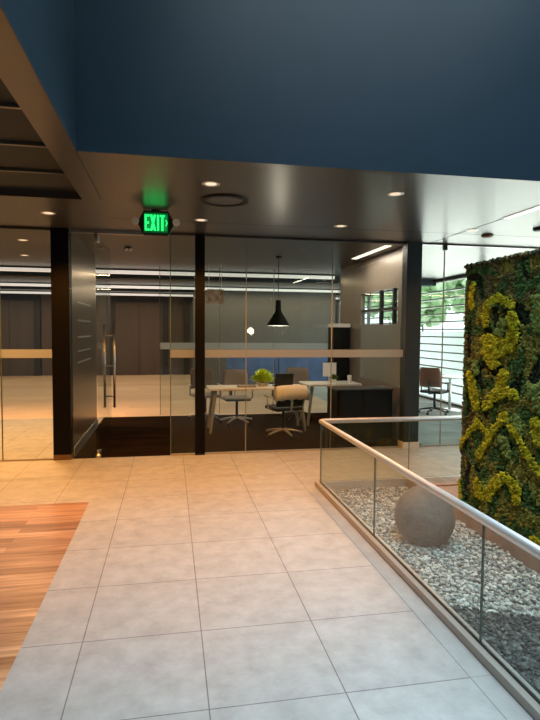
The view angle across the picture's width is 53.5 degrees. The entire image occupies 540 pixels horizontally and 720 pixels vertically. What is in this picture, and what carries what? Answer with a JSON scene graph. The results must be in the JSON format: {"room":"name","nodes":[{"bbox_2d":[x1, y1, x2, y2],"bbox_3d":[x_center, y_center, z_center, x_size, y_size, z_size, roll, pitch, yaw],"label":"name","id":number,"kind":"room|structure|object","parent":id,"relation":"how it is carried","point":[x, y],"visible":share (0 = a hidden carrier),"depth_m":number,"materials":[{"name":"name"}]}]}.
{"room":"lobby","nodes":[
{"label":"lobby","id":0,"kind":"room"},
{"bbox_2d":[0,299,51,459],"bbox_3d":[-3.133,-0.187,6.892,0.630,2.950,0.020,0,3,-11],"label":"window","id":1,"kind":"structure","parent":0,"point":[4,353],"depth_m":6.88,"materials":[{"name":"clear glass"}]},
{"bbox_2d":[0,78,76,191],"bbox_3d":[-3.515,-1.518,0.116,5.140,0.230,9.680,0,3,-11],"label":"ceiling","id":2,"kind":"structure","parent":0,"point":[14,124],"depth_m":4.28,"materials":[{"name":"black wood"}]},
{"bbox_2d":[0,103,20,108],"bbox_3d":[-4.018,-1.537,2.802,5.138,0.023,0.024,0,3,-11],"label":"trim","id":3,"kind":"structure","parent":2,"relation":"attached to","point":[2,105],"depth_m":3.25,"materials":[{"name":"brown metal"}]},
{"bbox_2d":[0,140,46,147],"bbox_3d":[-4.146,-1.575,3.489,5.138,0.023,0.024,0,3,-11],"label":"trim","id":4,"kind":"structure","parent":2,"relation":"attached to","point":[13,143],"depth_m":3.92,"materials":[{"name":"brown wood"}]},
{"bbox_2d":[0,168,64,174],"bbox_3d":[-4.274,-1.613,4.176,5.138,0.023,0.024,0,3,-11],"label":"trim","id":5,"kind":"structure","parent":2,"relation":"attached to","point":[1,169],"depth_m":4.58,"materials":[{"name":"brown metal"}]},
{"bbox_2d":[30,0,74,105],"bbox_3d":[-0.768,-3.253,-0.134,0.200,3.300,8.370,0,3,-11],"label":"wall","id":6,"kind":"structure","parent":0,"point":[55,17],"depth_m":3.39,"materials":[{"name":"blue paint"}]},
{"bbox_2d":[0,0,75,149],"bbox_3d":[-0.662,-1.451,-0.117,0.004,0.300,8.170,0,3,-11],"label":"trim","id":7,"kind":"structure","parent":6,"relation":"attached to","point":[20,15],"depth_m":2.84,"materials":[{"name":"blue paint"}]},
{"bbox_2d":[70,233,96,456],"bbox_3d":[-2.878,-0.262,8.235,0.104,3.000,2.350,0,3,-11],"label":"wall","id":8,"kind":"structure","parent":0,"point":[83,260],"depth_m":7.93,"materials":[{"name":"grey metal"}]},
{"bbox_2d":[74,419,97,456],"bbox_3d":[-2.833,1.171,8.322,0.015,0.130,2.350,0,3,-11],"label":"baseboard","id":9,"kind":"structure","parent":8,"relation":"attached to","point":[83,440],"depth_m":8.07,"materials":[{"name":"silver metal"}]},
{"bbox_2d":[70,229,169,236],"bbox_3d":[-1.960,-1.669,7.030,1.265,0.043,0.050,0,3,-11],"label":"trim","id":10,"kind":"structure","parent":8,"relation":"attached to","point":[71,230],"depth_m":6.98,"materials":[{"name":"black metal"}]},
{"bbox_2d":[94,233,115,457],"bbox_3d":[-2.337,-0.199,7.551,0.173,2.955,1.015,0,3,-7],"label":"door","id":11,"kind":"structure","parent":10,"relation":"attached to","point":[96,236],"depth_m":7.93,"materials":[{"name":"silver metal"}]},
{"bbox_2d":[170,235,194,453],"bbox_3d":[-1.186,-0.192,7.255,0.330,2.950,0.020,0,3,-11],"label":"window","id":12,"kind":"structure","parent":8,"relation":"in","point":[174,353],"depth_m":7.24,"materials":[{"name":"clear glass"}]},
{"bbox_2d":[205,238,246,450],"bbox_3d":[-0.606,-0.194,7.363,0.570,2.950,0.020,0,3,-11],"label":"window","id":13,"kind":"structure","parent":8,"relation":"in","point":[208,353],"depth_m":7.37,"materials":[{"name":"clear glass"}]},
{"bbox_2d":[0,444,459,461],"bbox_3d":[-1.113,1.290,7.351,12.500,0.020,0.040,0,3,-11],"label":"trim","id":14,"kind":"structure","parent":8,"relation":"attached to","point":[290,450],"depth_m":7.56,"materials":[{"name":"grey metal"}]},
{"bbox_2d":[247,242,332,448],"bbox_3d":[0.280,-0.197,7.528,1.227,2.950,0.020,0,3,-11],"label":"window","id":15,"kind":"structure","parent":14,"relation":"on","point":[250,353],"depth_m":7.56,"materials":[{"name":"clear glass"}]},
{"bbox_2d":[0,226,539,248],"bbox_3d":[-1.092,-1.681,7.192,12.500,0.030,0.040,0,3,-11],"label":"trim","id":16,"kind":"structure","parent":8,"relation":"attached to","point":[1,227],"depth_m":7.46,"materials":[{"name":"brown metal"}]},
{"bbox_2d":[0,293,336,375],"bbox_3d":[-4.605,-1.037,20.579,14.900,3.400,0.200,0,3,-11],"label":"wall","id":17,"kind":"structure","parent":0,"point":[102,301],"depth_m":20.17,"materials":[{"name":"brown wood"}]},
{"bbox_2d":[0,295,41,375],"bbox_3d":[-9.494,-0.889,19.521,2.140,2.950,0.099,0,3,-11],"label":"door","id":18,"kind":"structure","parent":17,"relation":"in","point":[20,314],"depth_m":19.58,"materials":[{"name":"brown wood"}]},
{"bbox_2d":[109,297,168,374],"bbox_3d":[-4.972,-0.902,20.365,2.180,2.950,0.099,0,3,-11],"label":"door","id":19,"kind":"structure","parent":17,"relation":"in","point":[141,323],"depth_m":20.35,"materials":[{"name":"brown wood"}]},
{"bbox_2d":[184,298,192,374],"bbox_3d":[-2.342,-0.910,20.855,1.990,2.950,0.099,0,3,-11],"label":"door","id":20,"kind":"structure","parent":17,"relation":"in","point":[188,302],"depth_m":20.66,"materials":[{"name":"brown wood"}]},
{"bbox_2d":[336,274,466,407],"bbox_3d":[4.183,-0.502,13.641,0.250,3.000,16.700,0,3,-11],"label":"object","id":21,"kind":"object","parent":17,"relation":"in","point":[459,277],"depth_m":13.47,"materials":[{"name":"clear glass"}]},
{"bbox_2d":[193,290,335,384],"bbox_3d":[-0.135,-0.702,16.797,4.500,3.000,0.100,0,3,-11],"label":"wall","id":22,"kind":"structure","parent":0,"point":[308,314],"depth_m":16.70,"materials":[{"name":"grey paint"}]},
{"bbox_2d":[0,286,372,295],"bbox_3d":[-3.799,-2.140,16.237,14.500,0.120,0.300,0,3,-11],"label":"trim","id":23,"kind":"structure","parent":22,"relation":"attached to","point":[1,287],"depth_m":15.99,"materials":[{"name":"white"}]},
{"bbox_2d":[0,374,533,719],"bbox_3d":[-2.308,1.291,8.300,14.500,0.100,25.000,0,3,-11],"label":"floor","id":24,"kind":"structure","parent":0,"point":[207,586],"depth_m":3.67,"materials":[{"name":"grey stone"}]},
{"bbox_2d":[50,228,72,459],"bbox_3d":[-2.713,-0.193,6.986,0.220,2.998,0.150,0,3,-11],"label":"column","id":25,"kind":"structure","parent":24,"relation":"on","point":[60,243],"depth_m":6.92,"materials":[{"name":"black metal"}]},
{"bbox_2d":[159,266,219,414],"bbox_3d":[-1.596,-0.380,10.703,1.190,2.950,0.020,0,3,-11],"label":"window","id":26,"kind":"structure","parent":24,"relation":"on","point":[162,345],"depth_m":10.70,"materials":[{"name":"clear glass"}]},
{"bbox_2d":[195,234,204,454],"bbox_3d":[-0.955,-0.197,7.299,0.130,2.998,0.100,0,3,-11],"label":"post","id":27,"kind":"object","parent":24,"relation":"on","point":[199,238],"visible":1,"depth_m":7.25,"materials":[{"name":"black metal"}]},
{"bbox_2d":[188,367,220,420],"bbox_3d":[-1.248,0.652,10.273,0.642,0.980,0.616,-1,3,-22],"label":"swivel chair","id":28,"kind":"object","parent":24,"relation":"on","point":[209,374],"visible":0.59,"depth_m":10.39,"materials":[{"name":"beige fabric"}]},
{"bbox_2d":[219,369,252,426],"bbox_3d":[-0.611,0.680,9.833,0.642,0.980,0.616,0,3,-11],"label":"swivel chair","id":29,"kind":"object","parent":24,"relation":"on","point":[230,376],"visible":0.91,"depth_m":9.99,"materials":[{"name":"beige fabric"}]},
{"bbox_2d":[220,304,273,399],"bbox_3d":[-0.464,-0.384,10.914,1.107,2.950,0.020,0,3,-11],"label":"window","id":30,"kind":"structure","parent":24,"relation":"on","point":[222,345],"depth_m":10.93,"materials":[{"name":"clear glass"}]},
{"bbox_2d":[227,349,277,395],"bbox_3d":[-0.450,0.279,13.787,1.330,1.360,0.400,0,3,-11],"label":"screen","id":31,"kind":"object","parent":24,"relation":"on","point":[253,364],"visible":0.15,"depth_m":13.76,"materials":[{"name":"blue fabric"}]},
{"bbox_2d":[206,384,307,433],"bbox_3d":[-0.240,0.830,9.261,1.680,0.753,0.620,0,3,-11],"label":"meeting table","id":32,"kind":"object","parent":24,"relation":"on","point":[213,388],"visible":0.7,"depth_m":9.02,"materials":[{"name":"white laminate"}]},
{"bbox_2d":[237,384,255,387],"bbox_3d":[-0.398,0.443,9.119,0.300,0.030,0.200,0,3,-11],"label":"paper stack","id":33,"kind":"object","parent":32,"relation":"on","point":[253,385],"visible":0.93,"depth_m":9.04,"materials":[{"name":"beige paper"}]},
{"bbox_2d":[250,368,274,385],"bbox_3d":[-0.138,0.290,9.302,0.476,0.320,0.469,0,3,-11],"label":"potted plant","id":34,"kind":"object","parent":32,"relation":"on","point":[262,377],"visible":1,"depth_m":9.24,"materials":[{"name":"green plant"}]},
{"bbox_2d":[272,374,293,386],"bbox_3d":[0.223,0.339,9.280,0.320,0.229,0.279,0,3,-11],"label":"laptop","id":35,"kind":"object","parent":32,"relation":"on","point":[280,379],"visible":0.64,"depth_m":9.17,"materials":[{"name":"black plastic"}]},
{"bbox_2d":[264,395,303,439],"bbox_3d":[0.227,0.820,8.638,0.642,0.840,0.616,-1,3,-25],"label":"swivel chair","id":36,"kind":"object","parent":24,"relation":"on","point":[287,405],"visible":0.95,"depth_m":8.49,"materials":[{"name":"black"}]},
{"bbox_2d":[274,385,308,401],"bbox_3d":[0.338,0.515,8.391,0.600,0.262,0.165,-1,3,-25],"label":"jacket","id":37,"kind":"object","parent":36,"relation":"on","point":[284,392],"visible":1,"depth_m":8.32,"materials":[{"name":"white fabric"}]},
{"bbox_2d":[281,367,313,419],"bbox_3d":[0.541,0.652,10.504,0.642,0.980,0.616,0,3,1],"label":"swivel chair","id":38,"kind":"object","parent":24,"relation":"on","point":[300,373],"visible":0.43,"depth_m":10.72,"materials":[{"name":"black"}]},
{"bbox_2d":[278,349,327,380],"bbox_3d":[0.975,0.275,14.052,1.530,1.360,0.400,0,3,-11],"label":"screen","id":39,"kind":"object","parent":24,"relation":"on","point":[314,365],"visible":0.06,"depth_m":14.02,"materials":[{"name":"blue fabric"}]},
{"bbox_2d":[299,381,361,425],"bbox_3d":[1.117,0.797,10.058,1.040,0.753,0.650,0,3,-11],"label":"desk","id":40,"kind":"object","parent":24,"relation":"on","point":[311,384],"visible":0.7,"depth_m":9.77,"materials":[{"name":"white laminate"}]},
{"bbox_2d":[323,363,335,381],"bbox_3d":[1.131,0.232,10.188,0.260,0.360,0.120,0,3,-11],"label":"monitor","id":41,"kind":"object","parent":40,"relation":"on","point":[326,366],"visible":0.74,"depth_m":10.17,"materials":[{"name":"white plastic"}]},
{"bbox_2d":[332,374,338,382],"bbox_3d":[1.188,0.338,9.910,0.178,0.178,0.154,0,3,-11],"label":"potted plant","id":42,"kind":"object","parent":40,"relation":"on","point":[334,377],"visible":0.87,"depth_m":9.88,"materials":[{"name":"green plant"}]},
{"bbox_2d":[347,375,351,382],"bbox_3d":[1.487,0.353,10.026,0.090,0.140,0.090,0,3,-11],"label":"cup","id":43,"kind":"object","parent":40,"relation":"on","point":[349,377],"visible":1,"depth_m":9.99,"materials":[{"name":"white ceramic"}]},
{"bbox_2d":[327,324,350,401],"bbox_3d":[1.372,0.204,10.751,0.340,1.860,0.420,0,3,-11],"label":"tall cabinet","id":44,"kind":"object","parent":24,"relation":"on","point":[340,336],"visible":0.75,"depth_m":10.55,"materials":[{"name":"black wood"}]},
{"bbox_2d":[328,324,350,326],"bbox_3d":[1.379,-0.690,10.703,0.340,0.070,0.420,0,3,-11],"label":"shelf","id":45,"kind":"object","parent":44,"relation":"attached to","point":[329,325],"depth_m":10.50,"materials":[{"name":"white laminate"}]},
{"bbox_2d":[327,386,393,443],"bbox_3d":[1.404,0.847,8.434,0.910,0.825,0.528,0,3,-11],"label":"base cabinet","id":46,"kind":"object","parent":24,"relation":"on","point":[346,401],"visible":0.99,"depth_m":8.19,"materials":[{"name":"black wood"}]},
{"bbox_2d":[327,386,393,391],"bbox_3d":[1.407,0.447,8.415,0.910,0.025,0.525,0,3,-11],"label":"countertop","id":47,"kind":"structure","parent":46,"relation":"on","point":[336,388],"depth_m":8.29,"materials":[{"name":"black plastic"}]},
{"bbox_2d":[398,242,422,448],"bbox_3d":[2.062,-0.206,7.867,0.250,2.998,0.190,0,3,-11],"label":"column","id":48,"kind":"structure","parent":24,"relation":"on","point":[412,251],"depth_m":7.79,"materials":[{"name":"stone"}]},
{"bbox_2d":[419,367,450,415],"bbox_3d":[3.433,0.635,11.204,0.642,0.980,0.616,3,4,41],"label":"swivel chair","id":49,"kind":"object","parent":24,"relation":"on","point":[429,377],"visible":0.92,"depth_m":11.01,"materials":[{"name":"black"}]},
{"bbox_2d":[442,375,462,411],"bbox_3d":[3.938,0.726,11.727,0.740,0.750,0.740,0,3,-11],"label":"round table","id":50,"kind":"object","parent":24,"relation":"on","point":[450,377],"visible":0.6,"depth_m":11.70,"materials":[{"name":"white laminate"}]},
{"bbox_2d":[0,7,539,296],"bbox_3d":[-2.285,-1.904,8.128,14.500,0.300,25.000,0,3,-11],"label":"ceiling","id":51,"kind":"structure","parent":0,"point":[307,198],"depth_m":5.85,"materials":[{"name":"grey paint"}]},
{"bbox_2d":[0,266,50,271],"bbox_3d":[-5.034,-1.876,11.065,0.966,0.105,0.090,0,3,-11],"label":"linear light","id":52,"kind":"object","parent":51,"relation":"attached to","point":[2,268],"depth_m":11.03,"materials":[{"name":"white plastic"}]},
{"bbox_2d":[0,282,50,286],"bbox_3d":[-6.751,-2.091,14.828,1.295,0.104,0.090,0,3,-11],"label":"linear light","id":53,"kind":"object","parent":51,"relation":"attached to","point":[1,283],"depth_m":14.78,"materials":[{"name":"white plastic"}]},
{"bbox_2d":[0,290,50,293],"bbox_3d":[-8.159,-2.268,17.917,1.565,0.103,0.090,0,3,-11],"label":"linear light","id":54,"kind":"object","parent":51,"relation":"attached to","point":[1,291],"depth_m":17.88,"materials":[{"name":"white plastic"}]},
{"bbox_2d":[40,211,55,214],"bbox_3d":[-2.473,-1.637,5.979,0.164,0.006,0.164,0,3,-11],"label":"recessed light","id":55,"kind":"object","parent":51,"relation":"in","point":[44,212],"visible":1,"depth_m":5.99,"materials":[{"name":"white plastic"}]},
{"bbox_2d":[76,151,100,198],"bbox_3d":[-1.546,-1.560,4.612,0.006,0.005,1.450,0,3,-11],"label":"trim","id":56,"kind":"structure","parent":51,"relation":"attached to","point":[76,151],"depth_m":4.46,"materials":[{"name":"black"}]},
{"bbox_2d":[96,292,192,296],"bbox_3d":[-4.336,-2.279,18.631,3.247,0.103,0.090,0,3,-11],"label":"linear light","id":57,"kind":"object","parent":51,"relation":"attached to","point":[98,293],"depth_m":18.58,"materials":[{"name":"white plastic"}]},
{"bbox_2d":[96,268,194,275],"bbox_3d":[-2.656,-1.883,11.509,2.045,0.105,0.090,0,3,-11],"label":"linear light","id":58,"kind":"object","parent":51,"relation":"attached to","point":[162,272],"depth_m":11.46,"materials":[{"name":"white plastic"}]},
{"bbox_2d":[96,284,194,289],"bbox_3d":[-3.560,-2.101,15.423,2.744,0.104,0.090,0,3,-11],"label":"linear light","id":59,"kind":"object","parent":51,"relation":"attached to","point":[172,287],"depth_m":15.38,"materials":[{"name":"white plastic"}]},
{"bbox_2d":[132,209,179,236],"bbox_3d":[-1.231,-1.483,5.785,0.508,0.275,0.132,0,3,-11],"label":"exit sign","id":60,"kind":"object","parent":51,"relation":"hanging from","point":[155,222],"visible":1,"depth_m":5.76,"materials":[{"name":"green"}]},
{"bbox_2d":[194,219,207,221],"bbox_3d":[-0.814,-1.643,6.298,0.164,0.006,0.164,0,3,-11],"label":"recessed light","id":61,"kind":"object","parent":51,"relation":"in","point":[197,220],"visible":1,"depth_m":6.31,"materials":[{"name":"white plastic"}]},
{"bbox_2d":[202,181,219,186],"bbox_3d":[-0.524,-1.557,4.747,0.164,0.006,0.164,0,3,-11],"label":"recessed light","id":62,"kind":"object","parent":51,"relation":"in","point":[209,184],"visible":1,"depth_m":4.76,"materials":[{"name":"white plastic"}]},
{"bbox_2d":[207,263,223,303],"bbox_3d":[-1.054,-1.472,10.317,0.320,0.780,0.030,0,3,-11],"label":"hanging sign","id":63,"kind":"object","parent":51,"relation":"hanging from","point":[214,296],"visible":1,"depth_m":10.32,"materials":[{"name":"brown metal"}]},
{"bbox_2d":[0,271,435,286],"bbox_3d":[-3.029,-1.903,12.115,14.500,0.140,0.300,0,3,-11],"label":"trim","id":64,"kind":"structure","parent":51,"relation":"attached to","point":[427,283],"depth_m":12.25,"materials":[{"name":"black metal"}]},
{"bbox_2d":[201,194,247,206],"bbox_3d":[-0.450,-1.583,5.330,0.470,0.015,0.470,0,3,-11],"label":"ceiling vent","id":65,"kind":"object","parent":51,"relation":"in","point":[218,200],"visible":1,"depth_m":5.31,"materials":[{"name":"black"}]},
{"bbox_2d":[205,271,334,278],"bbox_3d":[0.024,-1.891,12.009,2.931,0.106,0.090,0,3,-11],"label":"linear light","id":66,"kind":"object","parent":51,"relation":"attached to","point":[207,273],"depth_m":11.97,"materials":[{"name":"white plastic"}]},
{"bbox_2d":[205,286,338,292],"bbox_3d":[0.098,-2.111,16.106,4.060,0.104,0.090,0,3,-11],"label":"linear light","id":67,"kind":"object","parent":51,"relation":"attached to","point":[206,287],"depth_m":16.08,"materials":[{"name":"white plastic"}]},
{"bbox_2d":[267,256,288,325],"bbox_3d":[0.147,-1.198,9.334,0.390,1.205,0.390,0,3,-11],"label":"pendant lamp","id":68,"kind":"object","parent":51,"relation":"hanging from","point":[278,319],"visible":1,"depth_m":9.27,"materials":[{"name":"black metal"}]},
{"bbox_2d":[111,218,524,236],"bbox_3d":[1.674,-1.661,6.897,7.170,0.004,0.006,0,3,-11],"label":"trim","id":69,"kind":"structure","parent":51,"relation":"attached to","point":[111,218],"depth_m":6.75,"materials":[{"name":"black metal"}]},
{"bbox_2d":[334,225,346,227],"bbox_3d":[0.871,-1.646,6.592,0.164,0.006,0.164,0,3,-11],"label":"recessed light","id":70,"kind":"object","parent":51,"relation":"in","point":[337,226],"visible":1,"depth_m":6.61,"materials":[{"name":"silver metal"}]},
{"bbox_2d":[350,245,392,258],"bbox_3d":[1.635,-1.754,8.767,0.140,0.011,1.560,0,3,-11],"label":"recessed light","id":71,"kind":"object","parent":51,"relation":"in","point":[383,246],"visible":1,"depth_m":8.61,"materials":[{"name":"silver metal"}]},
{"bbox_2d":[386,192,403,196],"bbox_3d":[1.180,-1.561,5.045,0.164,0.006,0.164,0,3,-11],"label":"recessed light","id":72,"kind":"object","parent":51,"relation":"in","point":[393,194],"visible":1,"depth_m":5.06,"materials":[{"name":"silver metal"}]},
{"bbox_2d":[481,234,492,237],"bbox_3d":[2.888,-1.643,7.122,0.150,0.040,0.150,0,3,-11],"label":"smoke detector","id":73,"kind":"object","parent":51,"relation":"attached to","point":[483,235],"visible":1,"depth_m":7.07,"materials":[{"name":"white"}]},
{"bbox_2d":[501,205,539,218],"bbox_3d":[2.788,-1.571,5.477,0.100,0.009,1.240,0,3,-11],"label":"linear light","id":74,"kind":"object","parent":51,"relation":"in","point":[536,207],"visible":1,"depth_m":5.76,"materials":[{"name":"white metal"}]},
{"bbox_2d":[74,0,539,150],"bbox_3d":[2.106,-3.459,4.553,7.170,3.350,0.200,0,3,-11],"label":"wall","id":75,"kind":"structure","parent":0,"point":[451,72],"depth_m":4.20,"materials":[{"name":"blue paint"}]},
{"bbox_2d":[76,116,539,180],"bbox_3d":[2.112,-1.656,4.550,7.170,0.250,0.004,0,3,-11],"label":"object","id":76,"kind":"structure","parent":75,"relation":"attached to","point":[93,134],"depth_m":4.20,"materials":[{"name":"blue paint"}]},
{"bbox_2d":[340,247,402,440],"bbox_3d":[1.806,-0.303,9.617,0.080,3.000,3.350,0,3,-11],"label":"wall","id":77,"kind":"structure","parent":0,"point":[383,272],"depth_m":9.80,"materials":[{"name":"grey paint"}]},
{"bbox_2d":[274,271,339,348],"bbox_3d":[0.765,-0.387,11.143,1.387,2.950,0.020,0,3,-11],"label":"window","id":78,"kind":"structure","parent":77,"relation":"in","point":[276,345],"depth_m":11.13,"materials":[{"name":"clear glass"}]},
{"bbox_2d":[332,350,402,356],"bbox_3d":[1.416,-0.200,7.739,1.077,2.950,0.017,0,3,-11],"label":"trim","id":79,"kind":"structure","parent":77,"relation":"in","point":[335,353],"depth_m":7.73,"materials":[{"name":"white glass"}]},
{"bbox_2d":[361,288,397,323],"bbox_3d":[1.884,-0.895,9.191,0.060,0.570,1.650,0,3,-11],"label":"window","id":80,"kind":"structure","parent":77,"relation":"in","point":[394,308],"depth_m":9.04,"materials":[{"name":"black metal"}]},
{"bbox_2d":[360,326,400,386],"bbox_3d":[1.851,-0.106,9.127,0.012,0.940,1.750,0,3,-11],"label":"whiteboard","id":81,"kind":"structure","parent":77,"relation":"attached to","point":[381,369],"depth_m":8.99,"materials":[{"name":"grey"}]},
{"bbox_2d":[439,250,444,444],"bbox_3d":[2.372,-0.203,7.920,0.390,2.950,0.018,0,3,-11],"label":"window frame","id":82,"kind":"structure","parent":77,"relation":"in","point":[444,250],"depth_m":7.95,"materials":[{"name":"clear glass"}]},
{"bbox_2d":[319,490,539,717],"bbox_3d":[3.800,1.750,1.661,4.930,0.100,9.680,0,3,-11],"label":"floor","id":83,"kind":"structure","parent":0,"point":[439,585],"depth_m":3.52,"materials":[{"name":"grey"}]},
{"bbox_2d":[315,415,539,719],"bbox_3d":[2.938,1.233,2.735,3.628,0.807,7.160,0,3,-11],"label":"glass balustrade","id":84,"kind":"object","parent":83,"relation":"on","point":[526,695],"visible":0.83,"depth_m":3.34,"materials":[{"name":"grey"}]},
{"bbox_2d":[332,485,539,616],"bbox_3d":[1.333,1.504,4.501,0.972,0.062,2.956,0,3,-11],"label":"gravel","id":85,"kind":"object","parent":83,"relation":"on","point":[527,598],"visible":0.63,"depth_m":4.00,"materials":[{"name":"grey gravel"}]},
{"bbox_2d":[395,485,455,546],"bbox_3d":[1.280,1.268,4.436,0.486,0.450,0.488,0,3,-11],"label":"boulder","id":86,"kind":"object","parent":85,"relation":"on","point":[422,518],"visible":0.9,"depth_m":4.26,"materials":[{"name":"stone"}]},
{"bbox_2d":[407,476,539,574],"bbox_3d":[3.363,1.537,3.290,2.590,0.145,6.060,0,3,-11],"label":"ledge","id":87,"kind":"object","parent":83,"relation":"on","point":[449,484],"visible":0.14,"depth_m":4.59,"materials":[{"name":"beige stone"}]},
{"bbox_2d":[451,604,539,690],"bbox_3d":[1.785,1.637,2.076,0.982,0.060,2.899,0,3,-11],"label":"gravel","id":88,"kind":"object","parent":83,"relation":"on","point":[491,623],"visible":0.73,"depth_m":3.04,"materials":[{"name":"gravel"}]},
{"bbox_2d":[457,248,539,545],"bbox_3d":[2.453,0.336,3.165,0.658,2.265,4.144,0,3,-11],"label":"wall","id":89,"kind":"structure","parent":0,"point":[499,443],"depth_m":4.40,"materials":[{"name":"green plant"}]},
{"label":"outside","id":90,"kind":"structure","parent":0,"visible":0},
{"bbox_2d":[419,365,463,403],"bbox_3d":[29.105,0.732,25.850,53.300,0.180,80.000,0,3,-11],"label":"ground","id":91,"kind":"structure","parent":90,"point":[455,398],"depth_m":17.74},
{"bbox_2d":[365,294,390,322],"bbox_3d":[6.867,-2.629,30.699,3.653,5.711,3.508,0,3,-11],"label":"tree","id":92,"kind":"object","parent":91,"relation":"on","point":[376,296],"visible":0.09,"depth_m":30.01,"materials":[{"name":"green plant"}]},
{"bbox_2d":[384,286,450,327],"bbox_3d":[7.069,-1.995,25.654,3.455,4.988,3.503,-1,3,-26],"label":"tree","id":93,"kind":"object","parent":91,"relation":"on","point":[424,289],"visible":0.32,"depth_m":24.51,"materials":[{"name":"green plant"}]},
{"bbox_2d":[420,331,464,368],"bbox_3d":[9.780,-0.371,24.728,0.300,1.870,65.000,0,3,-11],"label":"wall","id":94,"kind":"structure","parent":91,"relation":"on","point":[459,341],"depth_m":27.91,"materials":[{"name":"white"}]},
{"bbox_2d":[436,278,466,319],"bbox_3d":[8.438,-1.968,21.412,3.505,5.408,3.588,2,3,27],"label":"tree","id":95,"kind":"object","parent":91,"relation":"on","point":[460,283],"visible":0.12,"depth_m":20.94,"materials":[{"name":"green plant"}]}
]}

